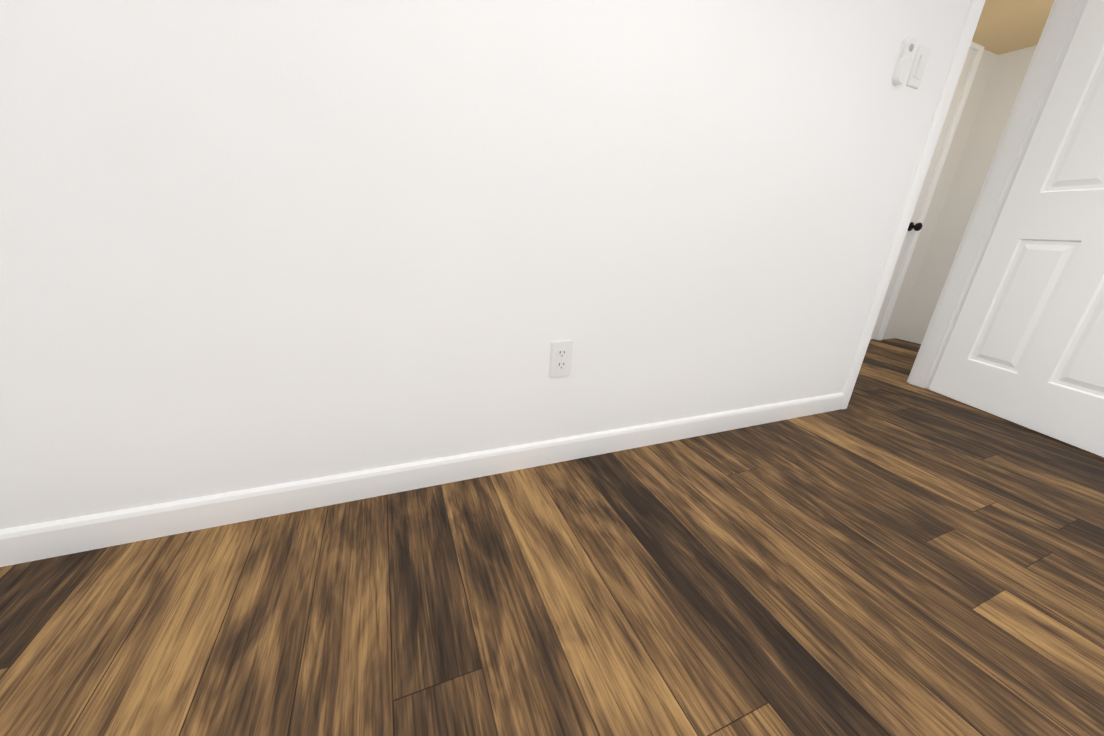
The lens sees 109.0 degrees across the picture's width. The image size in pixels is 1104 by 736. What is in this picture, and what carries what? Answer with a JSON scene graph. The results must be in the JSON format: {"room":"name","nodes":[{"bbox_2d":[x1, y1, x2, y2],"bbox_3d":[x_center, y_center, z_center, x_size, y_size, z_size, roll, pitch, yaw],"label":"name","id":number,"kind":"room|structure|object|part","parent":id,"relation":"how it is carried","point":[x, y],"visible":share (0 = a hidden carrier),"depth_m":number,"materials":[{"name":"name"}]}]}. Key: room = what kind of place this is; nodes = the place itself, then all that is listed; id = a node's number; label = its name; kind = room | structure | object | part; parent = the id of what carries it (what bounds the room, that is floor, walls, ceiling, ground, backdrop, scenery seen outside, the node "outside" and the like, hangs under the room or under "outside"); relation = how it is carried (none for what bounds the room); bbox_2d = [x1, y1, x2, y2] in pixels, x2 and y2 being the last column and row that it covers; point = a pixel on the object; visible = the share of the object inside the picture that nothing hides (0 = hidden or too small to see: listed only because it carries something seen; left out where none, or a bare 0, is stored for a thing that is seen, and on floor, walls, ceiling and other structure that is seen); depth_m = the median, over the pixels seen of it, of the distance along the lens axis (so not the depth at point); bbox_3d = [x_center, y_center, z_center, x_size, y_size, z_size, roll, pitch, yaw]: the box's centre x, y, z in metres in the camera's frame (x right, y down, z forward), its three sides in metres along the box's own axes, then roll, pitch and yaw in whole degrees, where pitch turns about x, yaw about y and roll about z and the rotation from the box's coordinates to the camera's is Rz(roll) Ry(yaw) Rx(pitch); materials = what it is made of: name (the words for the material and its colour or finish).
{"room":"empty bedroom","nodes":[
{"label":"empty bedroom","id":0,"kind":"room"},
{"bbox_2d":[0,0,970,528],"bbox_3d":[0.989,-0.928,1.387,5.420,2.440,0.120,-5,21,-22],"label":"wall","id":1,"kind":"structure","parent":0,"point":[246,244],"depth_m":0.97,"materials":[{"name":"paint"}]},
{"bbox_2d":[0,392,843,566],"bbox_3d":[-0.007,0.286,1.341,3.045,0.086,0.014,-5,21,-22],"label":"baseboard","id":2,"kind":"structure","parent":1,"relation":"attached to","point":[33,542],"depth_m":1.09,"materials":[{"name":"paint"}]},
{"bbox_2d":[549,340,572,377],"bbox_3d":[0.029,-0.028,1.238,0.072,0.118,0.009,-5,21,-22],"label":"duplex electrical outlet","id":3,"kind":"object","parent":1,"relation":"attached to","point":[560,358],"visible":1,"depth_m":1.23,"materials":[{"name":"white plastic"}]},
{"bbox_2d":[892,37,915,84],"bbox_3d":[1.213,-1.055,1.354,0.052,0.135,0.022,-5,21,-22],"label":"switch","id":4,"kind":"object","parent":1,"relation":"attached to","point":[903,65],"visible":0.98,"depth_m":1.35,"materials":[{"name":"white plastic"}]},
{"bbox_2d":[906,45,930,88],"bbox_3d":[1.302,-1.065,1.395,0.072,0.118,0.012,-5,21,-22],"label":"rocker light switch","id":5,"kind":"object","parent":1,"relation":"attached to","point":[918,67],"visible":1,"depth_m":1.39,"materials":[{"name":"white plastic"}]},
{"bbox_2d":[840,0,1087,408],"bbox_3d":[1.846,-0.842,1.797,0.906,2.093,0.154,-5,21,-22],"label":"door frame","id":6,"kind":"structure","parent":1,"relation":"attached to","point":[1057,36],"depth_m":1.68,"materials":[{"name":"paint"}]},
{"bbox_2d":[0,338,1103,735],"bbox_3d":[1.385,0.653,0.759,5.420,0.060,4.268,-5,21,-22],"label":"floor","id":7,"kind":"structure","parent":0,"point":[888,550],"depth_m":0.85,"materials":[{"name":"brown wood"}]},
{"bbox_2d":[883,49,998,338],"bbox_3d":[1.681,-1.304,2.537,3.220,2.440,0.120,-5,21,-22],"label":"wall","id":8,"kind":"structure","parent":0,"point":[986,66],"depth_m":3.01,"materials":[{"name":"paint"}]},
{"bbox_2d":[871,48,975,338],"bbox_3d":[2.443,-1.158,2.838,0.808,2.025,0.107,-5,21,-22],"label":"hall door","id":9,"kind":"structure","parent":8,"relation":"in","point":[913,225],"depth_m":2.94,"materials":[{"name":"paint"}]},
{"bbox_3d":[2.762,-1.072,2.990,0.066,0.066,0.072,-5,21,-22],"label":"knob","id":10,"kind":"part","parent":9,"relation":"part of","materials":[{"name":"black metal"}]},
{"bbox_2d":[895,45,1036,343],"bbox_3d":[3.276,-1.284,2.732,0.130,2.440,0.705,-5,21,-22],"label":"wall","id":11,"kind":"structure","parent":0,"point":[997,82],"depth_m":2.96,"materials":[{"name":"paint"}]},
{"bbox_2d":[972,0,1053,54],"bbox_3d":[1.922,-2.001,1.947,3.100,0.065,0.855,-5,21,-22],"label":"ceiling soffit","id":12,"kind":"structure","parent":0,"point":[1004,26],"depth_m":2.38,"materials":[{"name":"beige paint"}]},
{"bbox_2d":[929,0,1103,456],"bbox_3d":[2.253,-0.698,1.535,0.179,2.025,0.764,0,20,-8],"label":"room door","id":13,"kind":"structure","parent":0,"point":[1025,346],"depth_m":1.74,"materials":[{"name":"paint"}]}
]}

